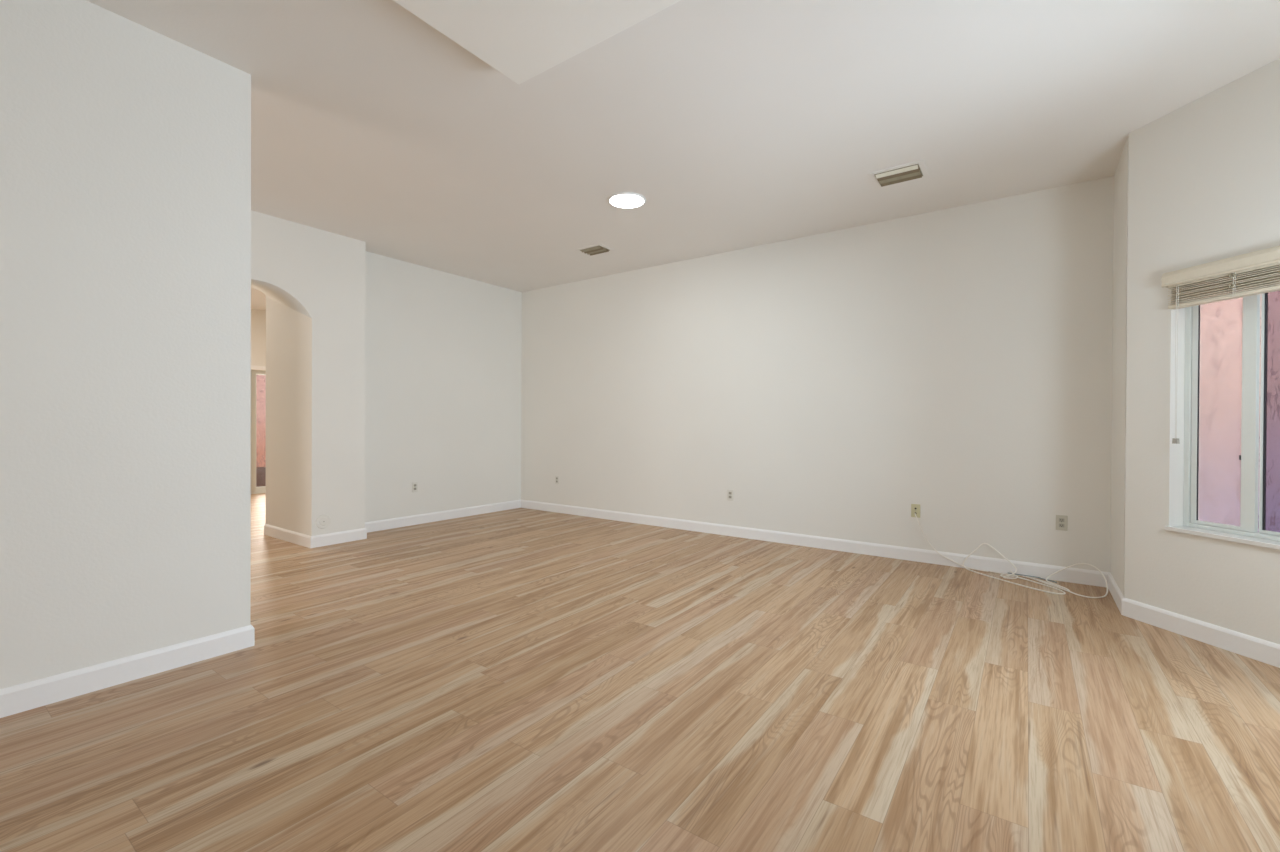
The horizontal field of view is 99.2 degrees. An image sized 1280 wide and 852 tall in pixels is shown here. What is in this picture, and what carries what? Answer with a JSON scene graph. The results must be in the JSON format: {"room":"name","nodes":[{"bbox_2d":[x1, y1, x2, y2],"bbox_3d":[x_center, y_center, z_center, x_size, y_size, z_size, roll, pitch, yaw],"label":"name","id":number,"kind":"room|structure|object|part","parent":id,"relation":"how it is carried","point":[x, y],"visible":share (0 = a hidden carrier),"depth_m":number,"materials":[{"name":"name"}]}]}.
{"room":"empty living room","nodes":[
{"label":"empty living room","id":0,"kind":"room"},
{"bbox_2d":[0,0,250,688],"bbox_3d":[-3.485,-0.344,1.046,0.130,3.050,4.667,0,0,35],"label":"wall","id":1,"kind":"structure","parent":0,"point":[125,145],"depth_m":2.48,"materials":[{"name":"white paint"}]},
{"bbox_2d":[0,625,254,717],"bbox_3d":[-3.430,1.125,1.018,0.014,0.112,4.681,0,0,35],"label":"baseboard","id":2,"kind":"structure","parent":1,"relation":"attached to","point":[23,697],"depth_m":2.48,"materials":[{"name":"white paint"}]},
{"bbox_2d":[251,309,265,370],"bbox_3d":[-7.990,-0.396,6.796,0.140,3.050,8.818,0,0,35],"label":"wall","id":3,"kind":"structure","parent":0,"point":[258,317],"depth_m":9.02,"materials":[{"name":"white paint"}]},
{"bbox_2d":[251,365,265,493],"bbox_3d":[-6.015,0.065,9.538,0.128,2.120,1.595,0,0,35],"label":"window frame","id":4,"kind":"structure","parent":3,"relation":"in","point":[255,370],"depth_m":9.01,"materials":[{"name":"white metal"}]},
{"bbox_3d":[-5.970,0.065,9.507,0.018,2.120,1.595,0,0,35],"label":"casing","id":5,"kind":"part","parent":4,"relation":"part of","materials":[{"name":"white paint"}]},
{"bbox_2d":[256,375,265,466],"bbox_3d":[-7.808,-0.525,10.152,0.200,3.525,9.500,0,0,35],"label":"wall","id":6,"kind":"structure","parent":0,"point":[260,379],"depth_m":10.60,"materials":[{"name":"paint"}]},
{"bbox_2d":[251,210,364,535],"bbox_3d":[-5.115,-0.364,3.284,1.052,3.050,6.425,0,0,35],"label":"wall","id":7,"kind":"structure","parent":0,"point":[312,280],"depth_m":5.37,"materials":[{"name":"white paint"}]},
{"bbox_2d":[264,524,310,547],"bbox_3d":[-3.556,1.102,5.482,1.066,0.112,0.014,0,0,35],"label":"baseboard","id":8,"kind":"object","parent":7,"relation":"attached to","point":[297,538],"visible":1,"depth_m":5.45,"materials":[{"name":"white paint"}]},
{"bbox_2d":[316,514,330,528],"bbox_3d":[-3.061,0.924,5.271,0.012,0.140,0.140,0,0,35],"label":"round cover plate","id":9,"kind":"object","parent":7,"relation":"attached to","point":[323,521],"visible":1,"depth_m":5.27,"materials":[{"name":"paint"}]},
{"bbox_2d":[311,528,366,547],"bbox_3d":[-2.975,1.105,5.392,0.014,0.112,0.540,0,0,35],"label":"baseboard","id":10,"kind":"structure","parent":7,"relation":"attached to","point":[356,534],"depth_m":5.38,"materials":[{"name":"white paint"}]},
{"bbox_2d":[365,251,521,521],"bbox_3d":[-2.432,-0.369,6.786,0.140,3.050,2.394,0,0,35],"label":"wall","id":11,"kind":"structure","parent":0,"point":[443,350],"depth_m":6.62,"materials":[{"name":"white paint"}]},
{"bbox_2d":[412,482,417,491],"bbox_3d":[-2.637,0.716,6.382,0.009,0.116,0.072,0,0,35],"label":"wall outlet","id":12,"kind":"object","parent":11,"relation":"attached to","point":[414,484],"visible":1,"depth_m":6.38,"materials":[{"name":"white plastic"}]},
{"bbox_2d":[365,500,520,532],"bbox_3d":[-2.377,1.101,6.749,0.014,0.112,2.394,0,0,35],"label":"baseboard","id":13,"kind":"structure","parent":11,"relation":"attached to","point":[372,526],"depth_m":6.63,"materials":[{"name":"white paint"}]},
{"bbox_2d":[393,0,680,83],"bbox_3d":[-1.112,-1.791,-0.186,2.642,0.120,5.413,0,0,35],"label":"ceiling","id":14,"kind":"structure","parent":0,"point":[522,40],"depth_m":2.36,"materials":[{"name":"paint"}]},
{"bbox_2d":[0,493,1279,851],"bbox_3d":[-3.205,1.171,3.335,12.093,0.001,9.118,0,0,35],"label":"floor","id":15,"kind":"structure","parent":0,"point":[517,679],"depth_m":2.25,"materials":[{"name":"brown wood"}]},
{"bbox_2d":[963,543,1065,594],"bbox_3d":[2.911,1.079,4.229,0.226,0.234,0.752,0,0,-19],"label":"coiled cable","id":16,"kind":"object","parent":15,"relation":"on","point":[1012,574],"visible":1,"depth_m":4.27,"materials":[{"name":"white plastic"}]},
{"bbox_2d":[1008,573,1056,582],"bbox_3d":[3.073,1.182,4.266,0.043,0.013,0.327,0,0,-37],"label":"cable","id":17,"kind":"object","parent":15,"relation":"on","point":[1008,573],"visible":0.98,"depth_m":4.26,"materials":[{"name":"plastic"}]},
{"bbox_2d":[1023,563,1107,597],"bbox_3d":[3.137,1.116,4.028,0.506,0.165,0.380,0,0,35],"label":"loose cable","id":18,"kind":"object","parent":15,"relation":"on","point":[1042,581],"visible":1,"depth_m":4.06,"materials":[{"name":"white plastic"}]},
{"bbox_2d":[86,0,1279,310],"bbox_3d":[-3.179,-1.939,3.336,12.092,0.120,9.158,0,0,35],"label":"ceiling","id":19,"kind":"structure","parent":0,"point":[738,124],"depth_m":3.23,"materials":[{"name":"paint"}]},
{"bbox_2d":[576,244,613,255],"bbox_3d":[-0.480,-1.867,5.799,0.330,0.024,0.240,0,0,35],"label":"ceiling vent","id":20,"kind":"object","parent":19,"relation":"in","point":[598,248],"visible":1,"depth_m":5.77,"materials":[{"name":"metal"}]},
{"bbox_2d":[608,192,645,208],"bbox_3d":[-0.109,-1.859,4.508,0.316,0.022,0.316,0,0,35],"label":"recessed light","id":21,"kind":"object","parent":19,"relation":"in","point":[626,200],"visible":1,"depth_m":4.47,"materials":[{"name":"white paint"}]},
{"bbox_2d":[868,160,928,187],"bbox_3d":[1.910,-1.846,4.019,0.362,0.024,0.295,0,0,35],"label":"ceiling vent","id":22,"kind":"object","parent":19,"relation":"in","point":[917,169],"visible":1,"depth_m":3.99,"materials":[{"name":"metal"}]},
{"bbox_2d":[521,176,1113,571],"bbox_3d":[0.949,-0.348,5.936,6.638,3.050,0.140,0,0,35],"label":"wall","id":23,"kind":"structure","parent":0,"point":[955,363],"depth_m":5.05,"materials":[{"name":"white paint"}]},
{"bbox_2d":[555,475,558,483],"bbox_3d":[-1.115,0.724,7.314,0.072,0.116,0.009,0,0,35],"label":"wall outlet","id":24,"kind":"object","parent":23,"relation":"attached to","point":[556,477],"visible":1,"depth_m":7.31,"materials":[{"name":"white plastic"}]},
{"bbox_2d":[727,489,732,500],"bbox_3d":[0.967,0.740,5.833,0.072,0.116,0.009,0,0,35],"label":"wall outlet","id":25,"kind":"object","parent":23,"relation":"attached to","point":[729,492],"visible":1,"depth_m":5.83,"materials":[{"name":"white plastic"}]},
{"bbox_2d":[521,500,1109,586],"bbox_3d":[0.898,1.121,5.881,6.358,0.112,0.014,0,0,35],"label":"baseboard","id":26,"kind":"structure","parent":23,"relation":"attached to","point":[1072,575],"depth_m":5.10,"materials":[{"name":"white paint"}]},
{"bbox_2d":[911,504,919,517],"bbox_3d":[2.425,0.747,4.791,0.072,0.116,0.019,0,0,35],"label":"wall outlet","id":27,"kind":"object","parent":23,"relation":"attached to","point":[915,508],"visible":1,"depth_m":4.79,"materials":[{"name":"beige plastic"}]},
{"bbox_2d":[915,513,987,571],"bbox_3d":[2.626,0.978,4.612,0.552,0.426,0.044,0,0,35],"label":"cable","id":28,"kind":"object","parent":27,"relation":"hanging from","point":[915,513],"visible":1,"depth_m":4.65,"materials":[{"name":"white plastic"}]},
{"bbox_2d":[1056,515,1067,530],"bbox_3d":[3.256,0.748,4.206,0.072,0.116,0.009,0,0,35],"label":"wall outlet","id":29,"kind":"object","parent":23,"relation":"attached to","point":[1061,520],"visible":1,"depth_m":4.20,"materials":[{"name":"grey plastic"}]},
{"bbox_2d":[1110,136,1128,595],"bbox_3d":[3.343,-0.324,3.730,0.100,3.050,0.681,0,0,35],"label":"wall","id":30,"kind":"structure","parent":0,"point":[1120,232],"depth_m":3.71,"materials":[{"name":"white paint"}]},
{"bbox_2d":[1108,573,1123,612],"bbox_3d":[3.276,1.144,3.752,0.014,0.112,0.727,0,0,35],"label":"baseboard","id":31,"kind":"structure","parent":30,"relation":"attached to","point":[1117,595],"depth_m":3.72,"materials":[{"name":"white paint"}]},
{"bbox_2d":[1124,58,1279,644],"bbox_3d":[3.255,-0.321,2.905,0.160,3.050,1.130,0,0,-10],"label":"wall","id":32,"kind":"structure","parent":0,"point":[1204,175],"depth_m":3.16,"materials":[{"name":"white paint"}]},
{"bbox_2d":[1121,598,1279,667],"bbox_3d":[3.161,1.148,2.901,0.014,0.112,1.136,0,0,-10],"label":"baseboard","id":33,"kind":"structure","parent":32,"relation":"attached to","point":[1258,649],"depth_m":3.02,"materials":[{"name":"white paint"}]},
{"bbox_2d":[1164,285,1279,549],"bbox_3d":[3.245,-0.120,2.904,0.178,1.472,0.662,0,0,-10],"label":"window","id":34,"kind":"structure","parent":32,"relation":"in","point":[1254,385],"depth_m":2.94,"materials":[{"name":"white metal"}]},
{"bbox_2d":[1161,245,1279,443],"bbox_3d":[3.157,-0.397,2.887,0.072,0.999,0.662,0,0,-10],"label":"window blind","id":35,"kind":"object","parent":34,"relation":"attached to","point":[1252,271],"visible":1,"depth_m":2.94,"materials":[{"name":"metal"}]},
{"bbox_3d":[3.092,-0.368,3.141,0.004,0.880,0.007,0,0,-10],"label":"lift cord","id":36,"kind":"part","parent":35,"relation":"part of","materials":[{"name":"white fabric"}]},
{"bbox_3d":[3.093,-0.368,3.134,0.005,0.880,0.003,0,0,35],"label":"lift cord","id":37,"kind":"part","parent":35,"relation":"part of","materials":[{"name":"white fabric"}]},
{"bbox_3d":[3.168,-0.692,2.887,0.052,0.020,0.624,0,0,-10],"label":"rail","id":38,"kind":"part","parent":35,"relation":"part of","materials":[{"name":"white plastic"}]},
{"bbox_3d":[3.241,0.604,2.908,0.178,0.024,0.662,0,0,-10],"label":"sill","id":39,"kind":"part","parent":34,"relation":"part of","materials":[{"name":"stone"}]},
{"bbox_3d":[3.267,-0.129,3.046,0.024,1.394,0.296,0,0,-10],"label":"sash","id":40,"kind":"part","parent":34,"relation":"part of","materials":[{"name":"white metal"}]},
{"bbox_3d":[3.339,-0.127,2.768,0.022,1.394,0.278,0,0,-10],"label":"sash","id":41,"kind":"part","parent":34,"relation":"part of","materials":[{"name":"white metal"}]},
{"bbox_2d":[1199,291,1279,531],"bbox_3d":[4.523,-0.524,2.424,0.200,3.725,4.300,0,0,-10],"label":"wall","id":42,"kind":"structure","parent":0,"point":[1221,321],"depth_m":3.86,"materials":[{"name":"pink paint"}]},
{"label":"outside","id":43,"kind":"structure","parent":0,"visible":0},
{"bbox_3d":[-3.212,1.359,4.127,22.000,0.135,21.000,0,0,35],"label":"paving","id":44,"kind":"object","parent":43,"visible":0},
{"bbox_2d":[256,467,265,486],"bbox_3d":[-6.783,0.995,9.709,0.286,0.500,0.620,0,0,35],"label":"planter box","id":45,"kind":"object","parent":44,"relation":"on","point":[260,471],"visible":0.07,"depth_m":9.61,"materials":[{"name":"brown plastic"}]}
]}

